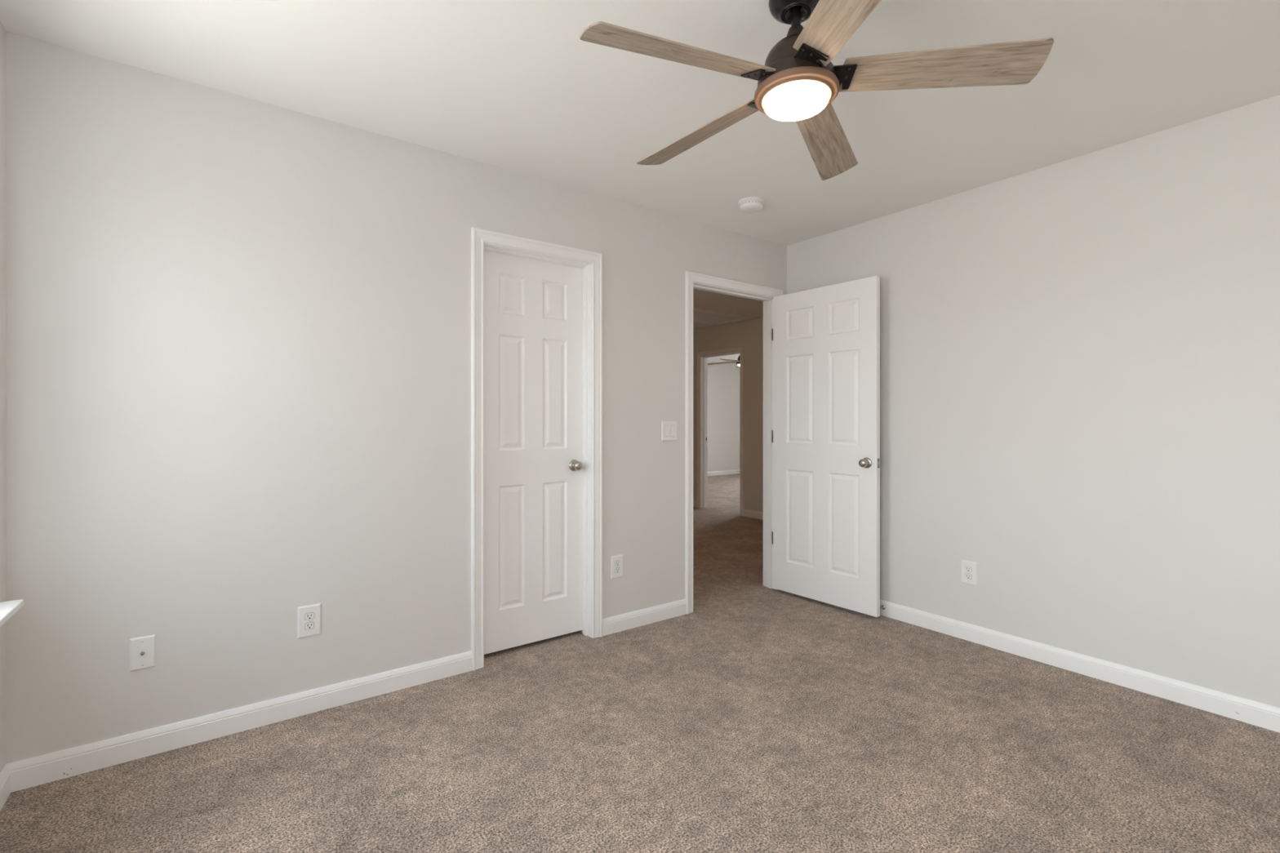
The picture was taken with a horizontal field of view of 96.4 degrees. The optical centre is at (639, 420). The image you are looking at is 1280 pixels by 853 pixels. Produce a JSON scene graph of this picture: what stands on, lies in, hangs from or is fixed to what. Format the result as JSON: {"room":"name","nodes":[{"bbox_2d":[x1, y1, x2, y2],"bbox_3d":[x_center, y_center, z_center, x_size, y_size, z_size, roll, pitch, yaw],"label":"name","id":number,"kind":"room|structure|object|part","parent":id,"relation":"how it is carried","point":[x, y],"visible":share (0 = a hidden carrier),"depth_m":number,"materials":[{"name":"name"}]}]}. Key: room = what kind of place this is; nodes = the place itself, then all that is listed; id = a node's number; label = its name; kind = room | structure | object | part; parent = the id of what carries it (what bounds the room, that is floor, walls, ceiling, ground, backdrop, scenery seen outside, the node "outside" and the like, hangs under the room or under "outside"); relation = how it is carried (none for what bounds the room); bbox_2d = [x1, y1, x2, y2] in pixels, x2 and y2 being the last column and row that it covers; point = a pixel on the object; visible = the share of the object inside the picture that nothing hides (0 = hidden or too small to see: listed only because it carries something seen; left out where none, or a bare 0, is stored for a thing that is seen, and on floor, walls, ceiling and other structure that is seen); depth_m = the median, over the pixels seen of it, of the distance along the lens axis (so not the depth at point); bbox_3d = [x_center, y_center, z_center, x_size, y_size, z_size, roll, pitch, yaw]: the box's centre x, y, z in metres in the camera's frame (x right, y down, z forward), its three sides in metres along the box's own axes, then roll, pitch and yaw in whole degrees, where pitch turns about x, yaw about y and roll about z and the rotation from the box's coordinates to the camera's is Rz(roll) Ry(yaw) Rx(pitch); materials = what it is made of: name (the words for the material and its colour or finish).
{"room":"empty bedroom","nodes":[
{"label":"empty bedroom","id":0,"kind":"room"},
{"bbox_2d":[0,21,6,773],"bbox_3d":[-1.108,-0.028,0.438,0.160,2.440,3.347,0,0,-36],"label":"wall","id":1,"kind":"structure","parent":0,"point":[2,32],"depth_m":1.80,"materials":[{"name":"paint"}]},
{"bbox_2d":[0,764,10,811],"bbox_3d":[-1.083,1.147,0.550,0.013,0.090,3.197,0,0,-36],"label":"baseboard","id":2,"kind":"structure","parent":1,"relation":"attached to","point":[5,775],"depth_m":1.79,"materials":[{"name":"paint"}]},
{"bbox_2d":[0,599,23,626],"bbox_3d":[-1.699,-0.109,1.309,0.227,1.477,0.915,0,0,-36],"label":"window sill","id":3,"kind":"structure","parent":1,"relation":"in","point":[7,609],"depth_m":1.66,"materials":[{"name":"paint"}]},
{"bbox_2d":[6,31,786,763],"bbox_3d":[0.262,-0.028,3.590,6.077,2.440,0.115,0,0,-36],"label":"wall","id":4,"kind":"structure","parent":0,"point":[238,327],"depth_m":2.22,"materials":[{"name":"paint"}]},
{"bbox_2d":[129,634,155,671],"bbox_3d":[-1.760,0.825,2.025,0.070,0.114,0.017,0,0,-36],"label":"plate","id":5,"kind":"object","parent":4,"relation":"attached to","point":[142,649],"visible":1,"depth_m":2.03,"materials":[{"name":"white plastic"}]},
{"bbox_2d":[297,603,320,638],"bbox_3d":[-1.348,0.818,2.333,0.083,0.126,0.008,0,0,-36],"label":"power outlet","id":6,"kind":"object","parent":4,"relation":"attached to","point":[308,617],"visible":1,"depth_m":2.33,"materials":[{"name":"white plastic"}]},
{"bbox_2d":[304,612,314,620],"bbox_3d":[-1.346,0.799,2.331,0.034,0.028,0.002,0,0,-36],"label":"receptacle","id":7,"kind":"object","parent":6,"relation":"attached to","point":[308,615],"depth_m":2.33,"materials":[{"name":"white plastic"}]},
{"bbox_2d":[304,622,314,630],"bbox_3d":[-1.346,0.838,2.331,0.034,0.028,0.002,0,0,-36],"label":"receptacle","id":8,"kind":"object","parent":6,"relation":"attached to","point":[308,625],"depth_m":2.33,"materials":[{"name":"white plastic"}]},
{"bbox_2d":[6,599,686,792],"bbox_3d":[-0.486,1.147,2.961,3.827,0.090,0.013,0,0,-36],"label":"baseboard","id":9,"kind":"structure","parent":4,"relation":"attached to","point":[30,772],"depth_m":2.20,"materials":[{"name":"paint"}]},
{"bbox_2d":[484,250,582,654],"bbox_3d":[-0.569,0.160,3.030,0.602,2.019,0.159,0,0,-36],"label":"door","id":10,"kind":"structure","parent":4,"relation":"in","point":[533,308],"depth_m":3.01,"materials":[{"name":"paint"}]},
{"bbox_3d":[-0.345,0.249,3.134,0.065,0.065,0.062,0,0,-36],"label":"knob","id":11,"kind":"part","parent":10,"relation":"part of","materials":[{"name":"silver metal"}]},
{"bbox_2d":[471,226,602,671],"bbox_3d":[-0.545,0.136,2.998,0.734,2.113,0.151,0,0,-36],"label":"door frame","id":12,"kind":"structure","parent":4,"relation":"attached to","point":[482,240],"depth_m":3.03,"materials":[{"name":"paint"}]},
{"bbox_2d":[610,554,622,578],"bbox_3d":[-0.128,0.826,3.228,0.083,0.126,0.008,0,0,-36],"label":"power outlet","id":13,"kind":"object","parent":4,"relation":"attached to","point":[616,562],"visible":1,"depth_m":3.22,"materials":[{"name":"white plastic"}]},
{"bbox_2d":[614,560,620,565],"bbox_3d":[-0.126,0.807,3.225,0.034,0.028,0.002,0,0,-36],"label":"receptacle","id":14,"kind":"object","parent":13,"relation":"attached to","point":[616,562],"depth_m":3.22,"materials":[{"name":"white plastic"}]},
{"bbox_2d":[614,567,620,573],"bbox_3d":[-0.126,0.846,3.225,0.034,0.028,0.002,0,0,-36],"label":"receptacle","id":15,"kind":"object","parent":13,"relation":"attached to","point":[617,570],"depth_m":3.22,"materials":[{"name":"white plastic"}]},
{"bbox_2d":[661,421,676,440],"bbox_3d":[0.180,0.064,3.452,0.118,0.117,0.010,0,0,-36],"label":"light switch","id":16,"kind":"object","parent":4,"relation":"attached to","point":[668,428],"visible":1,"depth_m":3.45,"materials":[{"name":"white plastic"}]},
{"bbox_2d":[685,271,783,613],"bbox_3d":[0.610,0.136,3.845,0.902,2.113,0.151,0,0,-36],"label":"door frame","id":17,"kind":"structure","parent":4,"relation":"attached to","point":[693,280],"depth_m":3.80,"materials":[{"name":"paint"}]},
{"bbox_2d":[773,275,879,617],"bbox_3d":[1.183,0.155,3.705,0.159,2.030,0.782,0,0,-39],"label":"door","id":18,"kind":"structure","parent":4,"relation":"in","point":[826,340],"depth_m":3.65,"materials":[{"name":"paint"}]},
{"bbox_3d":[1.343,0.256,3.428,0.062,0.065,0.065,0,0,-39],"label":"knob","id":19,"kind":"part","parent":18,"relation":"part of","materials":[{"name":"silver metal"}]},
{"bbox_2d":[0,473,1279,852],"bbox_3d":[1.244,1.267,6.182,11.027,0.150,10.127,0,0,-36],"label":"floor","id":20,"kind":"structure","parent":0,"point":[757,718],"depth_m":2.01,"materials":[{"name":"carpet"}]},
{"bbox_2d":[0,0,1279,364],"bbox_3d":[1.244,-1.323,6.182,11.027,0.150,10.127,0,0,-36],"label":"ceiling","id":21,"kind":"structure","parent":0,"point":[513,85],"depth_m":2.09,"materials":[{"name":"paint"}]},
{"bbox_2d":[693,307,751,324],"bbox_3d":[0.608,-1.235,6.699,1.400,0.026,0.580,0,0,-36],"label":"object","id":22,"kind":"structure","parent":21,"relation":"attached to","point":[700,315],"depth_m":6.87,"materials":[{"name":"paint"}]},
{"bbox_3d":[0.608,-1.244,6.699,1.280,0.008,0.460,0,0,-36],"label":"hatch panel","id":23,"kind":"part","parent":22,"relation":"part of","materials":[{"name":"paint"}]},
{"bbox_2d":[707,355,739,367],"bbox_3d":[1.706,-1.084,9.656,1.228,0.327,1.252,0,0,28],"label":"ceiling fan","id":24,"kind":"object","parent":21,"relation":"hanging from","point":[737,362],"visible":0.25,"depth_m":9.67,"materials":[{"name":"brown wood"}]},
{"bbox_3d":[1.393,-0.981,9.799,0.542,0.006,0.141,-3,16,22],"label":"blade","id":25,"kind":"part","parent":24,"relation":"part of","materials":[{"name":"brown wood"}]},
{"bbox_3d":[1.494,-0.981,9.365,0.141,0.006,0.542,21,16,37],"label":"blade","id":26,"kind":"part","parent":24,"relation":"part of","materials":[{"name":"brown wood"}]},
{"bbox_2d":[737,196,764,213],"bbox_3d":[0.635,-1.223,3.265,0.146,0.050,0.146,0,0,-36],"label":"smoke detector","id":27,"kind":"object","parent":21,"relation":"attached to","point":[750,204],"visible":1,"depth_m":3.22,"materials":[{"name":"white plastic"}]},
{"bbox_2d":[579,0,1053,180],"bbox_3d":[0.428,-1.084,1.700,1.252,0.327,1.228,0,0,-36],"label":"ceiling fan","id":28,"kind":"object","parent":21,"relation":"hanging from","point":[798,81],"visible":1,"depth_m":1.60,"materials":[{"name":"brown wood"}]},
{"bbox_3d":[0.110,-0.981,1.530,0.542,0.006,0.141,-3,18,-24],"label":"blade","id":29,"kind":"part","parent":28,"relation":"part of","materials":[{"name":"brown wood"}]},
{"bbox_3d":[0.208,-0.981,1.965,0.141,0.006,0.542,-22,12,-41],"label":"blade","id":30,"kind":"part","parent":28,"relation":"part of","materials":[{"name":"brown wood"}]},
{"bbox_2d":[764,80,829,121],"bbox_3d":[0.458,-0.933,1.680,0.184,0.025,0.184,0,0,-36],"label":"diffuser","id":31,"kind":"object","parent":28,"relation":"attached to","point":[786,100],"depth_m":1.64,"materials":[{"name":"white glass"}]},
{"bbox_3d":[0.652,-0.981,2.006,0.141,0.006,0.542,-19,-12,27],"label":"blade","id":32,"kind":"part","parent":28,"relation":"part of","materials":[{"name":"brown wood"}]},
{"bbox_3d":[0.493,-0.981,1.303,0.141,0.006,0.542,17,1,-7],"label":"blade","id":33,"kind":"part","parent":28,"relation":"part of","materials":[{"name":"brown wood"}]},
{"bbox_3d":[0.828,-0.981,1.597,0.542,0.006,0.141,3,-16,11],"label":"blade","id":34,"kind":"part","parent":28,"relation":"part of","materials":[{"name":"brown wood"}]},
{"bbox_2d":[707,362,739,471],"bbox_3d":[0.805,-0.028,11.829,4.775,2.440,0.100,0,0,-36],"label":"wall","id":35,"kind":"structure","parent":0,"point":[723,380],"depth_m":12.50,"materials":[{"name":"paint"}]},
{"bbox_2d":[707,469,739,475],"bbox_3d":[2.333,1.147,9.707,4.500,0.090,5.130,0,0,-36],"label":"baseboard","id":36,"kind":"structure","parent":35,"relation":"attached to","point":[737,471],"depth_m":12.50,"materials":[{"name":"paint"}]},
{"bbox_2d":[693,316,763,511],"bbox_3d":[0.764,-0.028,7.945,0.115,2.440,6.315,0,0,-36],"label":"wall","id":37,"kind":"structure","parent":0,"point":[748,333],"depth_m":7.08,"materials":[{"name":"paint"}]},
{"bbox_2d":[697,346,743,515],"bbox_3d":[1.089,0.136,7.503,0.151,2.113,0.849,0,0,-36],"label":"door frame","id":38,"kind":"structure","parent":37,"relation":"attached to","point":[702,357],"depth_m":7.77,"materials":[{"name":"paint"}]},
{"bbox_3d":[1.142,0.136,7.542,0.018,2.113,0.849,0,0,-36],"label":"casing","id":39,"kind":"part","parent":38,"relation":"part of","materials":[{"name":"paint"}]},
{"bbox_2d":[693,500,763,519],"bbox_3d":[0.554,1.147,6.409,2.041,0.090,4.085,0,0,-36],"label":"baseboard","id":40,"kind":"structure","parent":37,"relation":"attached to","point":[746,513],"depth_m":7.01,"materials":[{"name":"paint"}]},
{"bbox_2d":[786,94,1279,707],"bbox_3d":[2.089,-0.028,2.783,0.115,2.440,3.347,0,0,-36],"label":"wall","id":41,"kind":"structure","parent":0,"point":[1080,356],"depth_m":2.63,"materials":[{"name":"paint"}]},
{"bbox_2d":[960,560,977,586],"bbox_3d":[1.780,0.826,3.099,0.008,0.126,0.083,0,0,-36],"label":"power outlet","id":42,"kind":"object","parent":41,"relation":"attached to","point":[968,569],"visible":1,"depth_m":3.10,"materials":[{"name":"white plastic"}]},
{"bbox_2d":[964,566,971,572],"bbox_3d":[1.778,0.807,3.098,0.002,0.028,0.034,0,0,-36],"label":"receptacle","id":43,"kind":"object","parent":42,"relation":"attached to","point":[967,569],"depth_m":3.10,"materials":[{"name":"white plastic"}]},
{"bbox_2d":[964,573,971,579],"bbox_3d":[1.778,0.846,3.098,0.002,0.028,0.034,0,0,-36],"label":"receptacle","id":44,"kind":"object","parent":42,"relation":"attached to","point":[967,576],"depth_m":3.10,"materials":[{"name":"white plastic"}]},
{"bbox_2d":[880,599,1279,733],"bbox_3d":[1.993,1.147,2.806,0.013,0.090,3.197,0,0,-36],"label":"baseboard","id":45,"kind":"structure","parent":41,"relation":"attached to","point":[1239,708],"depth_m":2.62,"materials":[{"name":"paint"}]}
]}

